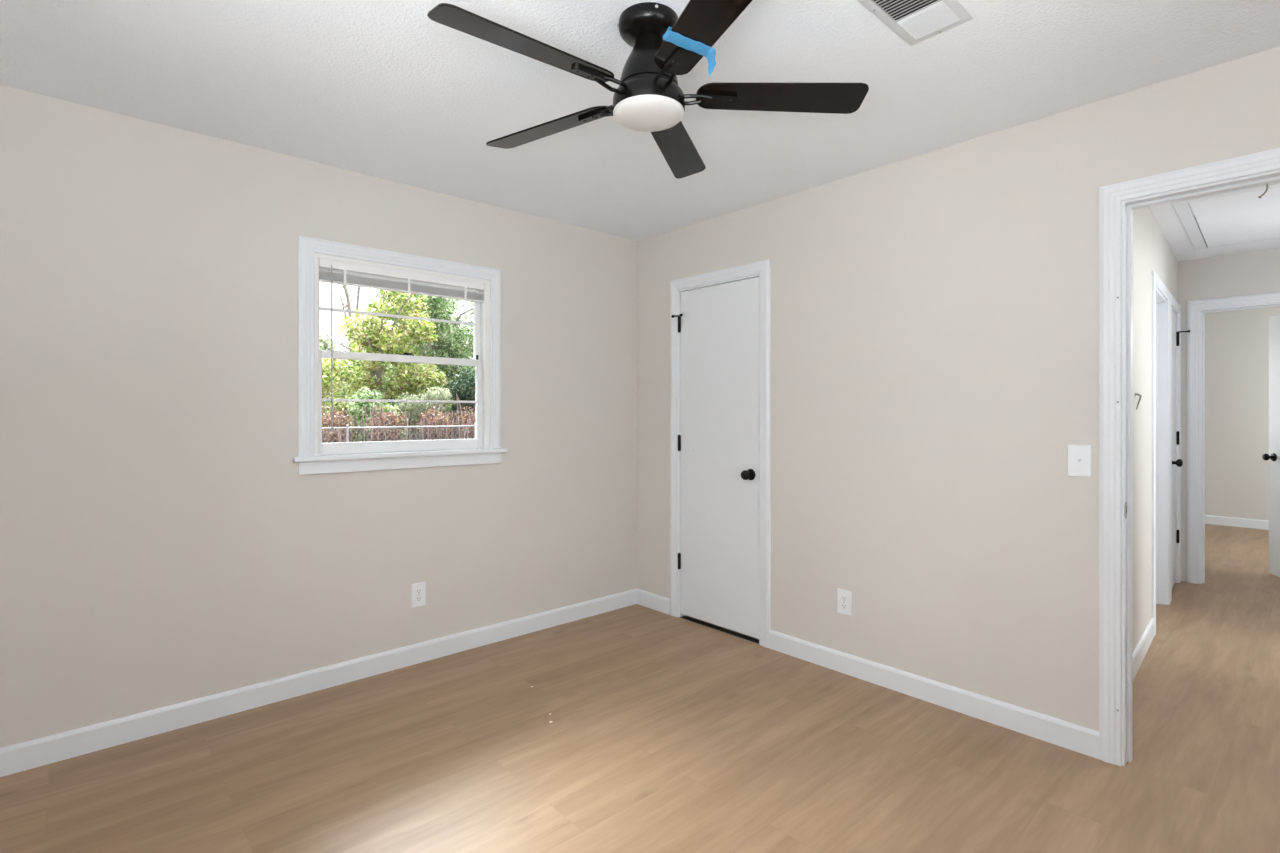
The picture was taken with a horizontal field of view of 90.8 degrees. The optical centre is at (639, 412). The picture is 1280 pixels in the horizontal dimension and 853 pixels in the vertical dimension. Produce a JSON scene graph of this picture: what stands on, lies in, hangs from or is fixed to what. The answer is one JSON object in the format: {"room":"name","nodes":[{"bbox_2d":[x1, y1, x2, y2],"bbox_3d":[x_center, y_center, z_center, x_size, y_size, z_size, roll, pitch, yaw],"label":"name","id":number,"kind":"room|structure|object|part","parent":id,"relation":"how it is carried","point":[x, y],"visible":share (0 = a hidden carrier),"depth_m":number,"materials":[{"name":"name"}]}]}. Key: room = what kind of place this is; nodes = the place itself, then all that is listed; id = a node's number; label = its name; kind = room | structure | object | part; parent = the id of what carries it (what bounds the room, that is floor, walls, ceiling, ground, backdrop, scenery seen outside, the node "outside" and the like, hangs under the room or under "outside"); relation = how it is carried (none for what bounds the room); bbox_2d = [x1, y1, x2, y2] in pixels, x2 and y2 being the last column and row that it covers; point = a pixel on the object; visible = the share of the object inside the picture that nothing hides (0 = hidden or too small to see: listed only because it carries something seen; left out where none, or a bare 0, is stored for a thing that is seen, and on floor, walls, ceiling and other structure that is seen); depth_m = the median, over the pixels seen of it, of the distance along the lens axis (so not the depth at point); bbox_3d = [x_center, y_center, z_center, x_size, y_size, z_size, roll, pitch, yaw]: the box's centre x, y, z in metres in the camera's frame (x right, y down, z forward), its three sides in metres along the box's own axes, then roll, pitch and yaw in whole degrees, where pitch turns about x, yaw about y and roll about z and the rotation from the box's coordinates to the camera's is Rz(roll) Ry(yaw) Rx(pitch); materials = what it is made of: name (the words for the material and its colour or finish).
{"room":"empty bedroom","nodes":[
{"label":"empty bedroom","id":0,"kind":"room"},
{"bbox_2d":[0,85,636,747],"bbox_3d":[-1.321,0.061,3.172,3.380,2.440,0.140,0,0,-42],"label":"wall","id":1,"kind":"structure","parent":0,"point":[163,541],"depth_m":2.68,"materials":[{"name":"beige paint"}]},
{"bbox_2d":[0,589,636,776],"bbox_3d":[-1.274,1.232,3.110,3.366,0.098,0.014,0,0,-42],"label":"baseboard","id":2,"kind":"structure","parent":1,"relation":"attached to","point":[27,755],"depth_m":2.77,"materials":[{"name":"white paint"}]},
{"bbox_2d":[293,235,507,474],"bbox_3d":[-1.202,-0.262,3.249,1.080,1.086,0.175,0,0,-42],"label":"window","id":3,"kind":"structure","parent":1,"relation":"in","point":[315,456],"depth_m":3.17,"materials":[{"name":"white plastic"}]},
{"bbox_3d":[-1.229,-0.492,3.273,0.860,0.455,0.030,0,0,-42],"label":"sash","id":4,"kind":"part","parent":3,"relation":"part of","materials":[{"name":"white plastic"}]},
{"bbox_3d":[-1.180,0.209,3.225,1.080,0.023,0.110,0,0,-42],"label":"sill","id":5,"kind":"part","parent":3,"relation":"part of","materials":[{"name":"white paint"}]},
{"bbox_3d":[-1.206,-0.050,3.242,0.852,0.494,0.030,0,0,-42],"label":"sash","id":6,"kind":"part","parent":3,"relation":"part of","materials":[{"name":"white plastic"}]},
{"bbox_2d":[319,258,483,431],"bbox_3d":[-1.181,-0.316,3.218,0.843,0.810,0.035,0,0,-42],"label":"window blind","id":7,"kind":"object","parent":3,"relation":"attached to","point":[326,277],"visible":1,"depth_m":3.15,"materials":[{"name":"white plastic"}]},
{"bbox_3d":[-1.184,-0.618,3.221,0.843,0.007,0.024,0,0,-42],"label":"rail","id":8,"kind":"part","parent":7,"relation":"part of","materials":[{"name":"white plastic"}]},
{"bbox_2d":[411,582,425,607],"bbox_3d":[-1.136,0.934,3.239,0.076,0.120,0.008,0,0,-42],"label":"wall outlet","id":9,"kind":"object","parent":1,"relation":"attached to","point":[418,590],"visible":1,"depth_m":3.23,"materials":[{"name":"white plastic"}]},
{"bbox_2d":[416,596,421,601],"bbox_3d":[-1.135,0.953,3.237,0.033,0.027,0.002,0,0,-42],"label":"receptacle","id":10,"kind":"object","parent":9,"relation":"attached to","point":[418,598],"depth_m":3.24,"materials":[{"name":"white plastic"}]},
{"bbox_2d":[416,588,421,593],"bbox_3d":[-1.135,0.914,3.237,0.033,0.027,0.002,0,0,-42],"label":"receptacle","id":11,"kind":"object","parent":9,"relation":"attached to","point":[418,590],"depth_m":3.24,"materials":[{"name":"white plastic"}]},
{"bbox_2d":[0,524,1279,852],"bbox_3d":[3.207,1.321,3.315,10.570,0.080,6.000,0,0,-42],"label":"floor","id":12,"kind":"structure","parent":0,"point":[667,733],"depth_m":2.30,"materials":[{"name":"brown wood"}]},
{"bbox_2d":[0,0,1279,260],"bbox_3d":[3.207,-1.209,3.315,10.570,0.100,6.000,0,0,-42],"label":"ceiling","id":13,"kind":"structure","parent":0,"point":[384,89],"depth_m":2.18,"materials":[{"name":"paint"}]},
{"bbox_2d":[427,0,868,178],"bbox_3d":[-0.010,-1.010,1.851,1.215,0.298,1.248,0,0,-42],"label":"ceiling fan","id":14,"kind":"object","parent":13,"relation":"hanging from","point":[648,97],"visible":0.98,"depth_m":1.81,"materials":[{"name":"black metal"}]},
{"bbox_3d":[-0.283,-0.941,1.627,0.505,0.034,0.122,0,0,-38],"label":"blade","id":15,"kind":"part","parent":14,"relation":"part of","materials":[{"name":"black wood"}]},
{"bbox_3d":[-0.300,-0.941,2.088,0.505,0.034,0.122,0,0,34],"label":"blade","id":16,"kind":"part","parent":14,"relation":"part of","materials":[{"name":"black wood"}]},
{"bbox_3d":[0.026,-0.876,1.868,0.211,0.030,0.211,0,0,-42],"label":"lamp shade","id":17,"kind":"part","parent":14,"relation":"part of","materials":[{"name":"white glass"}]},
{"bbox_3d":[0.134,-0.941,2.246,0.122,0.034,0.505,0,0,16],"label":"blade","id":18,"kind":"part","parent":14,"relation":"part of","materials":[{"name":"black wood"}]},
{"bbox_2d":[663,27,715,75],"bbox_3d":[0.127,-0.915,1.603,0.131,0.091,0.047,0,0,-15],"label":"tape","id":19,"kind":"object","parent":14,"relation":"attached to","point":[675,38],"visible":1,"depth_m":1.60,"materials":[{"name":"blue plastic"}]},
{"bbox_3d":[0.160,-0.941,1.500,0.122,0.034,0.505,0,0,-20],"label":"blade","id":20,"kind":"part","parent":14,"relation":"part of","materials":[{"name":"black wood"}]},
{"bbox_3d":[0.418,-0.941,1.882,0.505,0.034,0.122,0,0,-2],"label":"blade","id":21,"kind":"part","parent":14,"relation":"part of","materials":[{"name":"black wood"}]},
{"bbox_2d":[858,0,974,45],"bbox_3d":[0.771,-1.155,1.786,0.395,0.009,0.194,0,0,-42],"label":"ceiling vent","id":22,"kind":"object","parent":13,"relation":"in","point":[914,21],"visible":1,"depth_m":1.83,"materials":[{"name":"white metal"}]},
{"bbox_2d":[1172,182,1279,249],"bbox_3d":[3.664,-1.120,3.665,1.468,0.078,0.760,0,0,-45],"label":"attic hatch","id":23,"kind":"object","parent":13,"relation":"attached to","point":[1251,214],"visible":0.92,"depth_m":3.69,"materials":[{"name":"white paint"}]},
{"bbox_3d":[3.134,-1.117,3.173,0.037,0.072,0.012,0,0,22],"label":"pull cord","id":24,"kind":"part","parent":23,"relation":"part of","materials":[{"name":"grey metal"}]},
{"bbox_2d":[637,46,1279,730],"bbox_3d":[1.940,0.061,2.170,0.115,2.440,6.000,0,0,-42],"label":"wall","id":25,"kind":"structure","parent":0,"point":[935,314],"depth_m":2.74,"materials":[{"name":"beige paint"}]},
{"bbox_2d":[636,589,669,614],"bbox_3d":[0.084,1.232,4.128,0.014,0.098,0.326,0,0,-42],"label":"baseboard","id":26,"kind":"structure","parent":25,"relation":"attached to","point":[656,602],"depth_m":4.11,"materials":[{"name":"white paint"}]},
{"bbox_2d":[670,259,770,647],"bbox_3d":[0.474,0.222,3.743,0.182,2.118,0.767,0,0,-42],"label":"door","id":27,"kind":"structure","parent":25,"relation":"in","point":[720,320],"depth_m":3.70,"materials":[{"name":"white paint"}]},
{"bbox_3d":[0.598,0.346,3.522,0.070,0.065,0.065,0,0,-42],"label":"knob","id":28,"kind":"part","parent":27,"relation":"part of","materials":[{"name":"black metal"}]},
{"bbox_2d":[838,588,851,615],"bbox_3d":[1.008,0.933,3.110,0.008,0.120,0.076,0,0,-42],"label":"wall outlet","id":29,"kind":"object","parent":25,"relation":"attached to","point":[844,596],"visible":1,"depth_m":3.10,"materials":[{"name":"white plastic"}]},
{"bbox_2d":[841,603,846,608],"bbox_3d":[1.006,0.952,3.109,0.002,0.027,0.033,0,0,-42],"label":"receptacle","id":30,"kind":"object","parent":29,"relation":"attached to","point":[843,605],"depth_m":3.11,"materials":[{"name":"white plastic"}]},
{"bbox_2d":[841,595,846,600],"bbox_3d":[1.006,0.913,3.109,0.002,0.027,0.033,0,0,-42],"label":"receptacle","id":31,"kind":"object","parent":29,"relation":"attached to","point":[843,597],"depth_m":3.11,"materials":[{"name":"white plastic"}]},
{"bbox_2d":[769,630,1098,758],"bbox_3d":[1.205,1.232,2.888,0.014,0.098,1.483,0,0,-42],"label":"baseboard","id":32,"kind":"structure","parent":25,"relation":"attached to","point":[1077,738],"depth_m":2.73,"materials":[{"name":"white paint"}]},
{"bbox_2d":[1068,445,1091,476],"bbox_3d":[1.659,0.181,2.383,0.017,0.120,0.076,0,0,-42],"label":"light switch","id":33,"kind":"object","parent":25,"relation":"attached to","point":[1079,456],"visible":1,"depth_m":2.38,"materials":[{"name":"white plastic"}]},
{"bbox_2d":[1099,148,1279,765],"bbox_3d":[2.062,0.223,2.036,0.149,2.116,0.930,0,0,-42],"label":"door frame","id":34,"kind":"structure","parent":25,"relation":"in","point":[1117,202],"depth_m":2.31,"materials":[{"name":"white paint"}]},
{"bbox_3d":[1.766,0.354,2.293,0.034,0.060,0.004,0,0,-42],"label":"strike plate","id":35,"kind":"part","parent":34,"relation":"part of","materials":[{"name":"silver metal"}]},
{"bbox_2d":[1133,207,1177,651],"bbox_3d":[2.904,0.061,3.674,0.115,2.440,3.338,0,0,45],"label":"wall","id":36,"kind":"structure","parent":0,"point":[1152,251],"depth_m":3.39,"materials":[{"name":"beige paint"}]},
{"bbox_2d":[1135,393,1141,409],"bbox_3d":[2.482,-0.060,3.146,0.022,0.085,0.033,0,0,-42],"label":"wire","id":37,"kind":"object","parent":36,"relation":"attached to","point":[1136,394],"visible":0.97,"depth_m":3.14,"materials":[{"name":"grey"}]},
{"bbox_2d":[1133,618,1154,679],"bbox_3d":[2.374,1.232,3.043,0.014,0.098,1.661,0,0,45],"label":"baseboard","id":38,"kind":"structure","parent":36,"relation":"attached to","point":[1141,649],"depth_m":3.28,"materials":[{"name":"white paint"}]},
{"bbox_2d":[1152,271,1170,634],"bbox_3d":[3.223,0.230,3.986,0.132,2.101,0.875,0,0,45],"label":"door frame","id":39,"kind":"structure","parent":36,"relation":"in","point":[1161,296],"depth_m":4.21,"materials":[{"name":"white paint"}]},
{"bbox_2d":[1171,294,1189,600],"bbox_3d":[3.830,0.230,4.562,0.192,2.101,0.722,0,0,45],"label":"door","id":40,"kind":"structure","parent":36,"relation":"in","point":[1176,462],"depth_m":4.70,"materials":[{"name":"white paint"}]},
{"bbox_3d":[3.850,0.230,4.543,0.017,2.101,0.722,0,0,45],"label":"casing","id":41,"kind":"part","parent":40,"relation":"part of","materials":[{"name":"white paint"}]},
{"bbox_3d":[3.718,0.346,4.376,0.064,0.065,0.072,0,0,-42],"label":"knob","id":42,"kind":"part","parent":40,"relation":"part of","materials":[{"name":"black metal"}]},
{"bbox_2d":[1178,248,1279,581],"bbox_3d":[4.949,0.061,3.987,0.115,2.440,4.660,0,0,-42],"label":"wall","id":43,"kind":"structure","parent":0,"point":[1252,272],"depth_m":4.69,"materials":[{"name":"beige paint"}]},
{"bbox_2d":[1187,292,1279,583],"bbox_3d":[4.731,0.217,4.705,0.789,2.128,0.899,0,0,-42],"label":"door","id":44,"kind":"structure","parent":43,"relation":"in","point":[1196,309],"depth_m":4.75,"materials":[{"name":"white paint"}]},
{"bbox_3d":[4.925,0.346,4.944,0.070,0.065,0.065,0,0,16],"label":"knob","id":45,"kind":"part","parent":44,"relation":"part of","materials":[{"name":"black metal"}]},
{"bbox_2d":[1205,307,1279,520],"bbox_3d":[7.482,0.061,6.371,0.130,2.440,4.520,0,0,-42],"label":"wall","id":46,"kind":"structure","parent":0,"point":[1236,341],"depth_m":7.11,"materials":[{"name":"beige paint"}]},
{"bbox_2d":[1205,515,1268,529],"bbox_3d":[7.462,1.231,6.285,0.014,0.100,4.380,0,0,-42],"label":"baseboard","id":47,"kind":"structure","parent":46,"relation":"attached to","point":[1215,520],"depth_m":7.09,"materials":[{"name":"white paint"}]},
{"label":"outside","id":48,"kind":"structure","parent":0,"visible":0},
{"bbox_3d":[-7.064,1.531,20.992,44.000,0.100,34.000,0,0,-42],"label":"ground","id":49,"kind":"structure","parent":48,"visible":0},
{"bbox_2d":[320,334,343,396],"bbox_3d":[-9.691,-0.391,17.717,2.869,4.043,2.246,0,0,-42],"label":"leafy tree","id":50,"kind":"object","parent":49,"relation":"on","point":[326,344],"visible":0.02,"depth_m":18.12,"materials":[{"name":"green plant"}]},
{"bbox_2d":[320,342,357,406],"bbox_3d":[-7.661,-0.171,14.961,1.744,3.603,2.410,0,0,43],"label":"leafy shrub","id":51,"kind":"object","parent":49,"relation":"on","point":[320,342],"visible":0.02,"depth_m":15.09,"materials":[{"name":"green plant"}]},
{"bbox_2d":[322,401,360,442],"bbox_3d":[-5.477,0.661,11.107,0.986,1.784,1.031,0,0,-42],"label":"bush","id":52,"kind":"object","parent":49,"relation":"on","point":[340,436],"visible":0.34,"depth_m":11.05,"materials":[{"name":"red plant"}]},
{"bbox_2d":[322,349,369,441],"bbox_3d":[-6.485,0.137,13.000,2.324,2.988,1.682,0,0,-42],"label":"leafy shrub","id":53,"kind":"object","parent":49,"relation":"on","point":[337,371],"visible":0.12,"depth_m":13.00,"materials":[{"name":"green plant"}]},
{"bbox_2d":[322,284,389,396],"bbox_3d":[-9.995,-2.024,22.710,2.662,7.316,3.084,0,0,16],"label":"bare tree","id":54,"kind":"object","parent":49,"relation":"on","point":[358,292],"visible":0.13,"depth_m":22.02,"materials":[{"name":"grey plant"}]},
{"bbox_2d":[339,377,398,416],"bbox_3d":[-6.574,0.310,15.727,1.486,2.642,2.281,0,0,40],"label":"leafy shrub","id":55,"kind":"object","parent":49,"relation":"on","point":[386,396],"visible":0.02,"depth_m":15.56,"materials":[{"name":"green plant"}]},
{"bbox_2d":[342,386,407,441],"bbox_3d":[-5.264,0.550,12.591,1.334,2.162,1.001,0,0,-42],"label":"leafy shrub","id":56,"kind":"object","parent":49,"relation":"on","point":[358,405],"visible":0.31,"depth_m":12.38,"materials":[{"name":"green plant"}]},
{"bbox_2d":[353,402,409,441],"bbox_3d":[-4.775,0.643,11.846,0.949,1.818,0.937,0,0,-42],"label":"bush","id":57,"kind":"object","parent":49,"relation":"on","point":[390,414],"visible":0.41,"depth_m":11.69,"materials":[{"name":"red plant"}]},
{"bbox_2d":[334,288,439,433],"bbox_3d":[-5.843,-0.852,14.693,2.275,4.965,2.406,0,0,-21],"label":"leafy tree","id":58,"kind":"object","parent":49,"relation":"on","point":[379,338],"visible":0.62,"depth_m":14.19,"materials":[{"name":"green plant"}]},
{"bbox_2d":[322,423,474,442],"bbox_3d":[-3.593,0.891,11.783,9.202,1.400,0.064,0,0,-42],"label":"fence","id":59,"kind":"object","parent":49,"relation":"on","point":[347,427],"visible":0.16,"depth_m":11.13,"materials":[{"name":"silver metal"}]},
{"bbox_3d":[-4.905,0.891,10.581,0.041,1.400,0.041,0,0,-42],"label":"post","id":60,"kind":"part","parent":59,"relation":"part of","materials":[{"name":"silver metal"}]},
{"bbox_3d":[-3.605,0.251,11.797,9.200,0.028,0.028,0,0,-42],"label":"rail","id":61,"kind":"part","parent":59,"relation":"part of","materials":[{"name":"silver metal"}]},
{"bbox_2d":[377,290,455,439],"bbox_3d":[-5.819,-1.222,16.242,2.042,5.705,2.206,0,0,-42],"label":"leafy tree","id":62,"kind":"object","parent":49,"relation":"on","point":[436,304],"visible":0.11,"depth_m":15.90,"materials":[{"name":"green plant"}]},
{"bbox_2d":[394,386,450,439],"bbox_3d":[-4.538,0.527,13.270,1.164,2.206,0.886,0,0,-42],"label":"leafy shrub","id":63,"kind":"object","parent":49,"relation":"on","point":[440,394],"visible":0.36,"depth_m":13.18,"materials":[{"name":"green plant"}]},
{"bbox_2d":[385,291,474,434],"bbox_3d":[-5.665,-1.829,17.727,3.710,6.918,3.102,0,0,-42],"label":"leafy tree","id":64,"kind":"object","parent":49,"relation":"on","point":[456,349],"visible":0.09,"depth_m":17.23,"materials":[{"name":"green plant"}]},
{"bbox_2d":[412,369,457,430],"bbox_3d":[-4.571,0.325,14.113,1.096,2.610,1.029,0,0,-42],"label":"leafy shrub","id":65,"kind":"object","parent":49,"relation":"on","point":[435,379],"visible":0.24,"depth_m":13.93,"materials":[{"name":"green plant"}]},
{"bbox_2d":[402,398,469,439],"bbox_3d":[-4.024,0.607,12.368,1.058,1.891,0.980,0,0,-42],"label":"bush","id":66,"kind":"object","parent":49,"relation":"on","point":[426,417],"visible":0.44,"depth_m":12.21,"materials":[{"name":"red plant"}]},
{"bbox_2d":[439,397,474,438],"bbox_3d":[-3.546,0.586,12.976,1.021,1.933,0.910,0,0,-42],"label":"bush","id":67,"kind":"object","parent":49,"relation":"on","point":[466,416],"visible":0.23,"depth_m":12.77,"materials":[{"name":"red plant"}]},
{"bbox_2d":[443,367,474,437],"bbox_3d":[-3.826,0.266,14.555,1.691,2.730,1.466,0,0,-42],"label":"leafy shrub","id":68,"kind":"object","parent":49,"relation":"on","point":[465,394],"visible":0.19,"depth_m":14.29,"materials":[{"name":"green plant"}]}
]}

